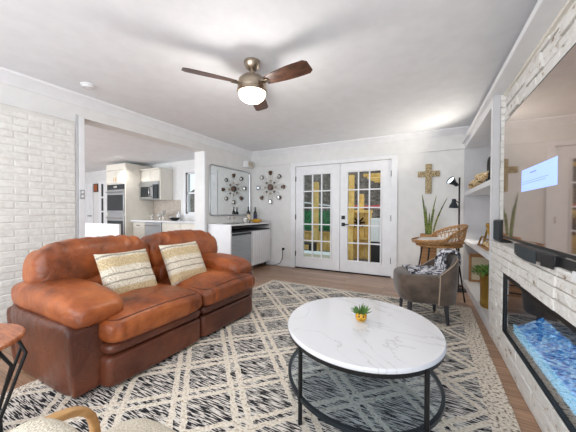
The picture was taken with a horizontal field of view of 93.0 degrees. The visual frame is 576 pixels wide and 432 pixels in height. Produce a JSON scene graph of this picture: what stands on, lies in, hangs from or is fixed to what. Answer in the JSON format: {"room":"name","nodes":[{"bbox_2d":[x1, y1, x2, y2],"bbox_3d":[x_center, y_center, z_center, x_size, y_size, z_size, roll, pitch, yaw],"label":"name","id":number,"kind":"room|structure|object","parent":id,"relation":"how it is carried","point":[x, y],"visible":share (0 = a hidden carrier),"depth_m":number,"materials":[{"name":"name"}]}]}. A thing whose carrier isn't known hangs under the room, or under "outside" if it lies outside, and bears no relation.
{"room":"living room","nodes":[
{"label":"living room","id":0,"kind":"room"},
{"bbox_2d":[0,82,250,237],"bbox_3d":[-2.459,-0.146,3.218,0.230,2.440,6.610,1,1,28],"label":"wall","id":1,"kind":"structure","parent":0,"point":[10,94],"depth_m":3.93,"materials":[{"name":"paint"}]},
{"bbox_2d":[0,103,74,322],"bbox_3d":[-2.959,0.025,2.014,0.008,2.130,2.410,1,1,28],"label":"mortar","id":2,"kind":"object","parent":1,"relation":"attached to","point":[27,112],"visible":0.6,"depth_m":2.74,"materials":[{"name":"white concrete"}]},
{"bbox_2d":[0,107,74,323],"bbox_3d":[-2.934,0.038,2.054,0.015,2.082,2.317,1,1,28],"label":"brick wall","id":3,"kind":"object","parent":2,"relation":"attached to","point":[5,111],"visible":0.63,"depth_m":2.73,"materials":[{"name":"white brick"}]},
{"bbox_2d":[0,101,75,121],"bbox_3d":[-2.948,-1.047,1.997,0.022,0.017,2.415,1,1,28],"label":"trim","id":4,"kind":"structure","parent":1,"relation":"attached to","point":[1,102],"depth_m":2.76,"materials":[{"name":"paint"}]},
{"bbox_2d":[75,114,78,237],"bbox_3d":[-2.385,-0.034,3.096,0.016,2.220,0.018,1,1,28],"label":"trim","id":5,"kind":"structure","parent":1,"relation":"attached to","point":[76,115],"depth_m":3.08,"materials":[{"name":"grey paint"}]},
{"bbox_2d":[78,117,84,237],"bbox_3d":[-2.363,-0.024,3.134,0.020,2.200,0.059,1,1,28],"label":"trim","id":6,"kind":"structure","parent":1,"relation":"attached to","point":[81,137],"depth_m":3.12,"materials":[{"name":"white paint"}]},
{"bbox_2d":[80,190,84,198],"bbox_3d":[-2.346,-0.249,3.122,0.018,0.100,0.052,1,1,28],"label":"light switch","id":7,"kind":"object","parent":1,"relation":"attached to","point":[82,192],"visible":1,"depth_m":3.12,"materials":[{"name":"plastic"}]},
{"bbox_2d":[0,66,251,157],"bbox_3d":[-2.315,-1.307,3.128,0.085,0.115,6.610,1,1,28],"label":"trim","id":8,"kind":"structure","parent":1,"relation":"attached to","point":[7,76],"depth_m":3.27,"materials":[{"name":"white paint"}]},
{"bbox_2d":[204,151,206,231],"bbox_3d":[-1.465,-0.046,4.851,0.012,2.200,0.055,1,1,28],"label":"trim","id":9,"kind":"structure","parent":1,"relation":"attached to","point":[205,152],"depth_m":4.84,"materials":[{"name":"white paint"}]},
{"bbox_2d":[209,164,249,215],"bbox_3d":[-1.122,-0.478,5.468,0.028,0.948,1.243,1,1,28],"label":"wall mirror","id":10,"kind":"object","parent":1,"relation":"attached to","point":[229,188],"visible":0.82,"depth_m":5.38,"materials":[{"name":"metal"}]},
{"bbox_2d":[243,161,253,168],"bbox_3d":[-0.847,-1.103,5.883,0.125,0.140,0.250,1,1,28],"label":"door chime","id":11,"kind":"object","parent":1,"relation":"attached to","point":[247,164],"visible":1,"depth_m":5.80,"materials":[{"name":"white paint"}]},
{"bbox_2d":[0,0,537,172],"bbox_3d":[-3.289,-1.426,3.706,11.900,0.100,6.730,1,1,28],"label":"ceiling","id":12,"kind":"structure","parent":0,"point":[380,67],"depth_m":2.36,"materials":[{"name":"paint"}]},
{"bbox_2d":[80,82,95,89],"bbox_3d":[-2.075,-1.341,2.837,0.132,0.036,0.132,1,1,28],"label":"smoke detector","id":13,"kind":"object","parent":12,"relation":"attached to","point":[85,85],"visible":1,"depth_m":2.81,"materials":[{"name":"white paint"}]},
{"bbox_2d":[181,57,312,110],"bbox_3d":[-0.210,-1.167,2.359,0.943,0.357,1.040,1,1,28],"label":"ceiling fan","id":14,"kind":"object","parent":12,"relation":"hanging from","point":[251,89],"visible":1,"depth_m":2.28,"materials":[{"name":"silver metal"}]},
{"bbox_2d":[0,264,541,431],"bbox_3d":[-3.299,1.113,3.743,11.900,0.100,6.730,1,1,28],"label":"floor","id":15,"kind":"structure","parent":0,"point":[374,285],"depth_m":3.85,"materials":[{"name":"brown wood"}]},
{"bbox_2d":[85,223,120,236],"bbox_3d":[-4.027,0.593,6.226,1.390,0.865,0.460,1,1,28],"label":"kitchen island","id":16,"kind":"object","parent":15,"relation":"on","point":[91,229],"visible":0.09,"depth_m":6.00,"materials":[{"name":"white paint"}]},
{"bbox_2d":[106,163,152,235],"bbox_3d":[-4.317,-0.174,7.463,0.850,2.360,0.811,1,1,28],"label":"tall cabinet","id":17,"kind":"object","parent":15,"relation":"on","point":[128,174],"visible":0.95,"depth_m":7.12,"materials":[{"name":"beige paint"}]},
{"bbox_2d":[105,184,124,234],"bbox_3d":[-4.388,-0.077,7.319,0.750,1.490,0.587,1,1,28],"label":"wall oven","id":18,"kind":"object","parent":17,"relation":"in","point":[115,193],"visible":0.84,"depth_m":7.07,"materials":[{"name":"metal"}]},
{"bbox_2d":[133,222,144,238],"bbox_3d":[-3.677,0.578,7.235,0.490,0.868,0.636,1,1,28],"label":"base cabinet","id":19,"kind":"object","parent":15,"relation":"on","point":[139,227],"visible":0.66,"depth_m":6.97,"materials":[{"name":"beige paint"}]},
{"bbox_2d":[145,222,161,235],"bbox_3d":[-3.187,0.560,6.964,0.600,0.815,0.672,1,1,28],"label":"dishwasher","id":20,"kind":"object","parent":15,"relation":"on","point":[150,227],"visible":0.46,"depth_m":6.71,"materials":[{"name":"metal"}]},
{"bbox_2d":[162,223,194,231],"bbox_3d":[-2.054,0.596,6.400,1.900,0.868,0.604,1,1,28],"label":"base cabinet","id":21,"kind":"object","parent":15,"relation":"on","point":[166,227],"visible":0.22,"depth_m":6.33,"materials":[{"name":"beige paint"}]},
{"bbox_2d":[130,219,194,223],"bbox_3d":[-2.558,0.135,6.629,3.035,0.040,0.670,1,1,28],"label":"countertop","id":22,"kind":"structure","parent":21,"relation":"on","point":[153,220],"depth_m":6.67,"materials":[{"name":"white stone"}]},
{"bbox_2d":[160,210,165,219],"bbox_3d":[-3.160,-0.022,6.927,0.140,0.260,0.140,1,1,28],"label":"glassware","id":23,"kind":"object","parent":22,"relation":"on","point":[163,212],"visible":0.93,"depth_m":6.88,"materials":[{"name":"clear glass"}]},
{"bbox_2d":[170,217,179,220],"bbox_3d":[-2.763,0.076,6.674,0.250,0.075,0.250,1,1,28],"label":"serving bowl","id":24,"kind":"object","parent":22,"relation":"on","point":[171,218],"visible":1,"depth_m":6.62,"materials":[{"name":"black ceramic"}]},
{"bbox_2d":[208,222,270,269],"bbox_3d":[-0.900,0.594,5.359,0.528,0.910,1.305,1,1,28],"label":"bar cabinet","id":25,"kind":"object","parent":15,"relation":"on","point":[260,232],"visible":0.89,"depth_m":5.27,"materials":[{"name":"white paint"}]},
{"bbox_2d":[208,222,270,225],"bbox_3d":[-0.898,0.152,5.353,0.528,0.025,1.305,1,1,28],"label":"countertop","id":26,"kind":"structure","parent":25,"relation":"on","point":[240,223],"depth_m":5.00,"materials":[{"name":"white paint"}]},
{"bbox_2d":[242,216,249,222],"bbox_3d":[-0.818,0.070,5.323,0.150,0.139,0.150,1,1,28],"label":"ice bucket","id":27,"kind":"object","parent":26,"relation":"on","point":[244,220],"visible":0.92,"depth_m":5.28,"materials":[{"name":"silver glass"}]},
{"bbox_2d":[253,207,256,219],"bbox_3d":[-0.692,-0.026,5.776,0.078,0.320,0.078,1,1,28],"label":"wine bottle","id":28,"kind":"object","parent":26,"relation":"on","point":[255,212],"visible":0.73,"depth_m":5.75,"materials":[{"name":"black glass"}]},
{"bbox_2d":[232,227,268,231],"bbox_3d":[-0.901,0.267,5.352,0.490,0.015,1.250,1,1,28],"label":"shelf","id":29,"kind":"object","parent":25,"relation":"attached to","point":[234,229],"depth_m":5.53,"materials":[{"name":"black metal"}]},
{"bbox_2d":[232,231,250,262],"bbox_3d":[-1.045,0.670,5.072,0.484,0.765,0.580,1,1,28],"label":"mini fridge","id":30,"kind":"object","parent":15,"relation":"on","point":[241,241],"visible":0.4,"depth_m":4.97,"materials":[{"name":"grey metal"}]},
{"bbox_2d":[0,280,520,431],"bbox_3d":[0.088,1.090,2.226,2.733,0.015,3.764,1,1,28],"label":"area rug","id":31,"kind":"object","parent":15,"relation":"on","point":[234,378],"visible":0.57,"depth_m":1.71,"materials":[{"name":"white fabric"}]},
{"bbox_2d":[0,323,27,431],"bbox_3d":[-1.453,0.831,1.198,0.456,0.550,0.458,1,1,28],"label":"side table","id":32,"kind":"object","parent":31,"relation":"on","point":[10,334],"visible":1,"depth_m":1.28,"materials":[{"name":"brown wood"}]},
{"bbox_2d":[9,406,175,431],"bbox_3d":[-0.423,0.784,0.485,0.709,0.654,0.739,1,1,28],"label":"armchair","id":33,"kind":"object","parent":31,"relation":"on","point":[53,422],"visible":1,"depth_m":0.81,"materials":[{"name":"white fabric"}]},
{"bbox_2d":[6,229,254,397],"bbox_3d":[-1.185,0.625,2.590,1.115,0.919,1.924,1,1,28],"label":"leather sofa","id":34,"kind":"object","parent":31,"relation":"on","point":[81,336],"visible":0.82,"depth_m":1.92,"materials":[{"name":"brown leather"}]},
{"bbox_2d":[22,235,149,281],"bbox_3d":[-1.663,0.388,2.346,0.384,0.431,0.893,1,1,28],"label":"backrest cushion","id":35,"kind":"object","parent":34,"relation":"on","point":[68,258],"depth_m":2.08,"materials":[{"name":"brown leather"}]},
{"bbox_2d":[85,269,155,284],"bbox_3d":[-1.486,0.591,2.379,0.277,0.256,0.668,1,1,28],"label":"lumbar cushion","id":36,"kind":"object","parent":34,"relation":"on","point":[95,276],"depth_m":2.15,"materials":[{"name":"beige fabric"}]},
{"bbox_2d":[93,248,156,293],"bbox_3d":[-1.299,0.473,2.225,0.252,0.361,0.423,1,1,31],"label":"throw pillow","id":37,"kind":"object","parent":34,"relation":"on","point":[122,272],"visible":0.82,"depth_m":2.15,"materials":[{"name":"beige fabric"}]},
{"bbox_2d":[99,282,201,342],"bbox_3d":[-1.236,0.692,2.176,0.818,0.235,0.801,1,1,28],"label":"seat cushion","id":38,"kind":"object","parent":34,"relation":"on","point":[141,313],"depth_m":1.93,"materials":[{"name":"brown leather"}]},
{"bbox_2d":[141,229,217,266],"bbox_3d":[-1.236,0.380,3.152,0.381,0.446,0.971,1,1,28],"label":"backrest cushion","id":39,"kind":"object","parent":34,"relation":"on","point":[207,243],"depth_m":2.93,"materials":[{"name":"brown leather"}]},
{"bbox_2d":[159,241,206,285],"bbox_3d":[-1.031,0.462,2.734,0.250,0.372,0.441,1,1,31],"label":"throw pillow","id":40,"kind":"object","parent":34,"relation":"on","point":[183,261],"visible":0.94,"depth_m":2.63,"materials":[{"name":"beige fabric"}]},
{"bbox_2d":[158,268,254,305],"bbox_3d":[-0.869,0.685,2.867,0.812,0.229,0.794,1,1,28],"label":"seat cushion","id":41,"kind":"object","parent":34,"relation":"on","point":[216,286],"depth_m":2.63,"materials":[{"name":"brown leather"}]},
{"bbox_2d":[288,297,446,431],"bbox_3d":[0.447,0.876,1.691,0.922,0.439,0.994,1,1,28],"label":"coffee table","id":42,"kind":"object","parent":31,"relation":"on","point":[394,341],"visible":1,"depth_m":1.44,"materials":[{"name":"white stone"}]},
{"bbox_2d":[355,313,366,321],"bbox_3d":[0.457,0.630,1.711,0.070,0.052,0.070,1,1,28],"label":"pot","id":43,"kind":"object","parent":42,"relation":"on","point":[361,317],"depth_m":1.68,"materials":[{"name":"yellow ceramic"}]},
{"bbox_2d":[351,304,371,321],"bbox_3d":[0.456,0.601,1.714,0.133,0.110,0.107,0,1,15],"label":"succulent","id":44,"kind":"object","parent":42,"relation":"on","point":[361,314],"visible":1,"depth_m":1.69,"materials":[{"name":"green plant"}]},
{"bbox_2d":[393,254,458,325],"bbox_3d":[1.463,0.743,2.947,0.630,0.677,0.630,1,1,28],"label":"velvet chair","id":45,"kind":"object","parent":31,"relation":"on","point":[441,289],"visible":0.78,"depth_m":2.69,"materials":[{"name":"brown fabric"}]},
{"bbox_2d":[402,248,460,274],"bbox_3d":[1.541,0.469,2.920,0.541,0.252,0.412,0,1,12],"label":"fur throw","id":46,"kind":"object","parent":45,"relation":"on","point":[440,265],"visible":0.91,"depth_m":2.86,"materials":[{"name":"grey fur"}]},
{"bbox_2d":[420,195,446,264],"bbox_3d":[2.216,0.370,4.170,0.361,1.415,0.235,1,1,28],"label":"snake plant","id":47,"kind":"object","parent":15,"relation":"on","point":[428,223],"visible":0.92,"depth_m":4.14,"materials":[{"name":"green plant"}]},
{"bbox_2d":[411,224,467,302],"bbox_3d":[2.028,0.592,3.687,0.672,0.971,0.633,1,1,28],"label":"rattan stool","id":48,"kind":"object","parent":15,"relation":"on","point":[423,243],"visible":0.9,"depth_m":3.48,"materials":[{"name":"brown wicker"}]},
{"bbox_2d":[417,237,458,242],"bbox_3d":[2.020,0.336,3.686,0.509,0.087,0.475,1,1,28],"label":"seat pad","id":49,"kind":"object","parent":48,"relation":"on","point":[420,238],"visible":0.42,"depth_m":3.60,"materials":[{"name":"white fabric"}]},
{"bbox_2d":[446,176,466,292],"bbox_3d":[2.466,0.254,3.985,0.292,1.654,0.268,1,1,28],"label":"floor lamp","id":50,"kind":"object","parent":15,"relation":"on","point":[451,180],"visible":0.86,"depth_m":3.96,"materials":[{"name":"black metal"}]},
{"bbox_2d":[463,97,506,334],"bbox_3d":[2.477,-0.004,3.274,0.422,2.190,1.930,1,1,26],"label":"bookcase","id":51,"kind":"object","parent":15,"relation":"on","point":[478,147],"visible":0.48,"depth_m":4.06,"materials":[{"name":"white paint"}]},
{"bbox_2d":[468,253,488,281],"bbox_3d":[2.857,0.772,4.044,0.310,0.426,0.030,1,1,26],"label":"photo frame","id":52,"kind":"object","parent":51,"relation":"on","point":[474,259],"visible":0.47,"depth_m":4.07,"materials":[{"name":"beige wood"}]},
{"bbox_2d":[471,257,488,279],"bbox_3d":[2.859,0.782,4.049,0.250,0.340,0.010,1,1,26],"label":"picture","id":53,"kind":"object","parent":52,"relation":"attached to","point":[475,261],"depth_m":4.07},
{"bbox_2d":[468,171,488,188],"bbox_3d":[2.370,-0.434,3.299,0.257,0.146,1.471,1,1,28],"label":"sculpture","id":54,"kind":"object","parent":51,"relation":"on","point":[480,178],"visible":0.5,"depth_m":3.14,"materials":[{"name":"beige wood"}]},
{"bbox_2d":[472,263,488,308],"bbox_3d":[2.221,0.756,3.002,0.368,0.476,0.391,0,1,-19],"label":"planter","id":55,"kind":"object","parent":51,"relation":"on","point":[484,274],"visible":0.39,"depth_m":2.95,"materials":[{"name":"ceramic"}]},
{"bbox_2d":[477,223,489,250],"bbox_3d":[2.298,0.222,3.153,0.110,0.290,0.610,1,1,26],"label":"figurine","id":56,"kind":"object","parent":51,"relation":"on","point":[485,245],"visible":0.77,"depth_m":3.12,"materials":[{"name":"gold metal"}]},
{"bbox_2d":[484,156,490,181],"bbox_3d":[2.077,-0.479,2.804,0.093,0.259,0.138,1,1,28],"label":"sculpture","id":57,"kind":"object","parent":51,"relation":"on","point":[489,158],"visible":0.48,"depth_m":2.79,"materials":[{"name":"black plastic"}]},
{"bbox_2d":[489,0,575,431],"bbox_3d":[1.174,0.027,0.794,0.312,2.190,3.669,1,1,26],"label":"brick wall","id":58,"kind":"structure","parent":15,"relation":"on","point":[556,289],"depth_m":1.72,"materials":[{"name":"white brick"}]},
{"bbox_2d":[493,219,510,242],"bbox_3d":[1.835,0.126,2.349,0.082,0.186,0.241,1,1,28],"label":"speaker","id":59,"kind":"object","parent":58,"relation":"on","point":[497,223],"visible":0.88,"depth_m":2.29},
{"bbox_2d":[493,221,499,240],"bbox_3d":[1.804,0.125,2.365,0.007,0.165,0.220,1,1,26],"label":"grille","id":60,"kind":"object","parent":59,"relation":"attached to","point":[496,224],"depth_m":2.35,"materials":[{"name":"grey fabric"}]},
{"bbox_2d":[502,273,575,431],"bbox_3d":[1.256,0.682,1.002,0.256,0.455,2.400,1,1,26],"label":"electric fireplace","id":61,"kind":"object","parent":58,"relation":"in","point":[545,342],"visible":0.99,"depth_m":1.58,"materials":[{"name":"black glass"}]},
{"bbox_2d":[503,43,575,261],"bbox_3d":[1.375,-0.271,1.400,0.104,0.909,1.600,1,1,26],"label":"television","id":62,"kind":"object","parent":58,"relation":"attached to","point":[539,202],"visible":1,"depth_m":1.40,"materials":[{"name":"black plastic"}]},
{"bbox_2d":[514,243,575,271],"bbox_3d":[1.346,0.213,1.414,0.158,0.066,0.789,1,1,28],"label":"speaker","id":63,"kind":"object","parent":58,"relation":"attached to","point":[548,260],"visible":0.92,"depth_m":1.33},
{"bbox_2d":[514,243,535,263],"bbox_3d":[1.365,0.211,1.596,0.021,0.066,0.451,1,1,29],"label":"grille","id":64,"kind":"object","parent":63,"relation":"attached to","point":[524,252],"depth_m":1.52,"materials":[{"name":"grey fabric"}]},
{"bbox_2d":[540,253,553,269],"bbox_3d":[1.230,0.214,1.299,0.004,0.062,0.102,0,1,18],"label":"grille","id":65,"kind":"object","parent":63,"relation":"attached to","point":[546,259],"depth_m":1.30,"materials":[{"name":"black fabric"}]},
{"bbox_2d":[85,149,464,277],"bbox_3d":[-1.751,-0.193,6.658,11.700,2.440,0.140,1,1,28],"label":"wall","id":66,"kind":"structure","parent":0,"point":[411,187],"depth_m":4.63,"materials":[{"name":"paint"}]},
{"bbox_2d":[85,183,93,222],"bbox_3d":[-6.685,-0.056,9.108,0.590,2.040,0.115,1,1,28],"label":"door","id":67,"kind":"structure","parent":66,"relation":"in","point":[89,192],"depth_m":9.04,"materials":[{"name":"white paint"}]},
{"bbox_2d":[93,184,97,191],"bbox_3d":[-6.276,-0.917,8.932,0.240,0.270,0.026,1,1,28],"label":"picture frame","id":68,"kind":"object","parent":66,"relation":"attached to","point":[95,186],"visible":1,"depth_m":8.92,"materials":[{"name":"brown wood"}]},
{"bbox_2d":[99,181,106,223],"bbox_3d":[-5.870,-0.073,8.713,0.500,2.090,0.054,1,1,28],"label":"door","id":69,"kind":"structure","parent":66,"relation":"in","point":[102,184],"depth_m":8.69,"materials":[{"name":"white paint"}]},
{"bbox_2d":[140,167,172,199],"bbox_3d":[-3.496,-0.826,7.254,0.765,0.815,0.404,1,1,28],"label":"upper cabinet","id":70,"kind":"object","parent":66,"relation":"attached to","point":[164,175],"visible":0.98,"depth_m":7.09,"materials":[{"name":"beige paint"}]},
{"bbox_2d":[140,181,159,199],"bbox_3d":[-3.537,-0.658,7.217,0.720,0.460,0.503,1,1,28],"label":"microwave","id":71,"kind":"object","parent":70,"relation":"attached to","point":[148,190],"visible":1,"depth_m":7.03,"materials":[{"name":"metal"}]},
{"bbox_2d":[153,200,180,219],"bbox_3d":[-3.277,-0.164,7.373,1.065,0.530,0.012,1,1,28],"label":"tile backsplash","id":72,"kind":"structure","parent":66,"relation":"attached to","point":[171,207],"depth_m":7.35,"materials":[{"name":"tile"}]},
{"bbox_2d":[183,169,194,215],"bbox_3d":[-2.153,-0.583,6.800,1.190,1.193,0.095,1,1,28],"label":"window","id":73,"kind":"structure","parent":66,"relation":"in","point":[192,171],"depth_m":7.03,"materials":[{"name":"white paint"}]},
{"bbox_2d":[256,171,284,203],"bbox_3d":[-0.377,-0.611,5.819,0.702,0.702,0.036,1,1,28],"label":"wall art","id":74,"kind":"object","parent":66,"relation":"attached to","point":[270,186],"visible":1,"depth_m":5.81,"materials":[{"name":"silver metal"}]},
{"bbox_2d":[295,164,339,270],"bbox_3d":[0.565,0.022,5.377,0.932,2.025,0.067,1,1,28],"label":"door","id":75,"kind":"structure","parent":66,"relation":"in","point":[331,263],"depth_m":5.34,"materials":[{"name":"white paint"}]},
{"bbox_2d":[338,164,339,270],"bbox_3d":[0.963,0.029,5.149,0.022,2.020,0.010,1,1,28],"label":"door frame","id":76,"kind":"structure","parent":66,"relation":"attached to","point":[339,164],"depth_m":5.15,"materials":[{"name":"white paint"}]},
{"bbox_2d":[295,266,390,277],"bbox_3d":[0.994,1.049,5.219,1.865,0.018,0.160,1,1,28],"label":"trim","id":77,"kind":"structure","parent":66,"relation":"attached to","point":[295,266],"depth_m":5.10,"materials":[{"name":"black metal"}]},
{"bbox_2d":[291,154,397,277],"bbox_3d":[0.963,0.000,5.137,2.035,2.118,0.030,1,1,28],"label":"trim","id":78,"kind":"structure","parent":66,"relation":"attached to","point":[394,184],"depth_m":4.80,"materials":[{"name":"white paint"}]},
{"bbox_2d":[251,134,465,166],"bbox_3d":[1.243,-1.165,4.983,4.660,0.225,0.018,1,1,28],"label":"trim","id":79,"kind":"structure","parent":66,"relation":"attached to","point":[453,142],"depth_m":4.87,"materials":[{"name":"paint"}]},
{"bbox_2d":[252,125,470,156],"bbox_3d":[1.272,-1.319,4.928,4.760,0.115,0.085,1,1,28],"label":"trim","id":80,"kind":"structure","parent":66,"relation":"attached to","point":[456,130],"depth_m":4.82,"materials":[{"name":"white paint"}]},
{"bbox_2d":[260,260,462,284],"bbox_3d":[0.952,1.004,5.164,3.980,0.110,0.016,1,1,28],"label":"baseboard","id":81,"kind":"structure","parent":66,"relation":"attached to","point":[272,262],"depth_m":5.73,"materials":[{"name":"white paint"}]},
{"bbox_2d":[340,159,391,275],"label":"door","id":82,"kind":"structure","parent":66,"relation":"in","point":[383,268],"depth_m":4.90,"materials":[{"name":"white paint"}]},
{"bbox_2d":[418,164,439,193],"bbox_3d":[2.278,-0.604,4.433,0.315,0.475,0.030,1,1,28],"label":"wall cross","id":83,"kind":"object","parent":66,"relation":"attached to","point":[428,173],"visible":1,"depth_m":4.42,"materials":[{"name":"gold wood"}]},
{"bbox_2d":[462,0,567,143],"bbox_3d":[1.534,-1.102,1.679,0.195,0.045,5.600,1,1,26],"label":"trim","id":84,"kind":"structure","parent":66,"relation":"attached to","point":[544,12],"depth_m":1.74,"materials":[{"name":"white paint"}]},
{"bbox_2d":[572,271,575,281],"bbox_3d":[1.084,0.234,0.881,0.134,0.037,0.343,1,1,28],"label":"wall outlet","id":85,"kind":"object","parent":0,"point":[573,272],"visible":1,"depth_m":1.05,"materials":[{"name":"white paint"}]},
{"label":"outside","id":86,"kind":"structure","parent":0,"visible":0},
{"bbox_2d":[190,171,379,248],"bbox_3d":[5.267,-3.238,16.398,26.000,9.160,16.000,1,1,28],"label":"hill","id":87,"kind":"structure","parent":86,"point":[192,196],"depth_m":14.07,"materials":[{"name":"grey plant"}]},
{"bbox_2d":[304,182,320,206],"bbox_3d":[0.451,-3.028,12.058,3.300,6.787,1.352,1,1,28],"label":"bare tree","id":88,"kind":"object","parent":87,"relation":"on","point":[320,182],"visible":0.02,"depth_m":12.03,"materials":[{"name":"grey plant"}]},
{"bbox_2d":[307,174,359,231],"bbox_3d":[1.397,-2.423,10.618,1.321,6.700,3.329,-1,1,-45],"label":"bare tree","id":89,"kind":"object","parent":87,"relation":"on","point":[325,184],"visible":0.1,"depth_m":10.59,"materials":[{"name":"grey plant"}]},
{"bbox_2d":[304,170,380,217],"bbox_3d":[3.347,-2.180,12.618,12.792,5.202,4.537,1,1,28],"label":"undergrowth","id":90,"kind":"object","parent":87,"relation":"on","point":[360,173],"visible":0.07,"depth_m":11.94,"materials":[{"name":"grey plant"}]},
{"bbox_2d":[348,172,357,209],"bbox_3d":[2.910,-3.050,11.556,1.214,6.320,2.685,0,1,-40],"label":"bare tree","id":91,"kind":"object","parent":87,"relation":"on","point":[354,173],"visible":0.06,"depth_m":11.48,"materials":[{"name":"grey plant"}]},
{"bbox_2d":[376,171,380,198],"bbox_3d":[3.947,-4.401,12.300,3.033,7.752,1.439,1,1,28],"label":"bare tree","id":92,"kind":"object","parent":87,"relation":"on","point":[378,184],"visible":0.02,"depth_m":12.13,"materials":[{"name":"grey plant"}]},
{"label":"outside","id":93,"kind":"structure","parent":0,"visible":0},
{"bbox_2d":[304,249,370,261],"bbox_3d":[1.611,1.214,7.388,12.000,0.130,4.250,1,1,28],"label":"patio","id":94,"kind":"structure","parent":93,"point":[355,259],"depth_m":7.40,"materials":[{"name":"grey concrete"}]},
{"bbox_2d":[304,241,316,250],"bbox_3d":[0.111,0.926,7.591,1.350,0.430,0.420,1,1,28],"label":"bench","id":95,"kind":"object","parent":94,"relation":"on","point":[305,243],"visible":0.26,"depth_m":7.26,"materials":[{"name":"black metal"}]},
{"bbox_2d":[313,182,318,250],"bbox_3d":[0.770,0.109,7.506,0.120,2.070,0.120,1,1,28],"label":"post","id":96,"kind":"object","parent":94,"relation":"on","point":[315,184],"visible":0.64,"depth_m":7.45,"materials":[{"name":"yellow wood"}]},
{"bbox_2d":[304,211,329,230],"bbox_3d":[0.503,0.255,9.506,2.870,1.720,0.090,1,1,28],"label":"privacy screen","id":97,"kind":"object","parent":94,"relation":"on","point":[307,214],"visible":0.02,"depth_m":9.15,"materials":[{"name":"green plant"}]},
{"bbox_2d":[304,231,329,250],"bbox_3d":[0.326,0.798,9.234,2.800,0.600,0.090,1,1,28],"label":"fence","id":98,"kind":"object","parent":94,"relation":"on","point":[307,234],"visible":0.14,"depth_m":8.80,"materials":[{"name":"yellow wood"}]},
{"bbox_2d":[304,250,329,257],"bbox_3d":[0.213,1.012,6.821,2.450,0.280,0.450,1,1,28],"label":"step","id":99,"kind":"structure","parent":94,"relation":"on","point":[307,253],"depth_m":6.42,"materials":[{"name":"white concrete"}]},
{"bbox_2d":[348,175,354,259],"bbox_3d":[1.657,0.043,7.151,0.120,2.220,0.120,1,1,28],"label":"post","id":100,"kind":"object","parent":94,"relation":"on","point":[351,177],"visible":0.86,"depth_m":7.10,"materials":[{"name":"yellow wood"}]},
{"bbox_2d":[348,210,372,260],"bbox_3d":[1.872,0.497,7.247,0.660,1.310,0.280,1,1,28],"label":"shed","id":101,"kind":"object","parent":94,"relation":"on","point":[364,214],"visible":0.56,"depth_m":7.24,"materials":[{"name":"yellow wood"}]},
{"bbox_2d":[354,237,367,239],"bbox_3d":[1.862,0.588,7.209,0.600,0.050,0.200,1,1,28],"label":"shelf","id":102,"kind":"object","parent":101,"relation":"attached to","point":[355,238],"depth_m":7.12,"materials":[{"name":"yellow wood"}]},
{"bbox_2d":[359,194,363,258],"bbox_3d":[1.993,0.280,7.430,0.120,1.740,0.120,1,1,28],"label":"post","id":103,"kind":"object","parent":94,"relation":"on","point":[361,196],"visible":0.36,"depth_m":7.37,"materials":[{"name":"yellow wood"}]},
{"bbox_2d":[363,173,380,182],"bbox_3d":[2.489,0.129,6.263,1.220,2.080,1.500,1,1,28],"label":"pergola","id":104,"kind":"object","parent":94,"relation":"on","point":[375,177],"visible":0.2,"depth_m":6.15,"materials":[{"name":"yellow wood"}]},
{"bbox_2d":[348,205,379,208],"bbox_3d":[2.412,-0.246,7.246,2.137,0.170,0.127,1,1,33],"label":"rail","id":105,"kind":"object","parent":104,"relation":"hanging from","point":[348,205],"visible":0.1,"depth_m":7.37,"materials":[{"name":"metal"}]},
{"bbox_2d":[370,218,379,262],"bbox_3d":[2.371,0.608,6.941,0.450,1.100,0.520,1,1,28],"label":"storage cabinet","id":106,"kind":"object","parent":94,"relation":"on","point":[375,231],"visible":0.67,"depth_m":6.79,"materials":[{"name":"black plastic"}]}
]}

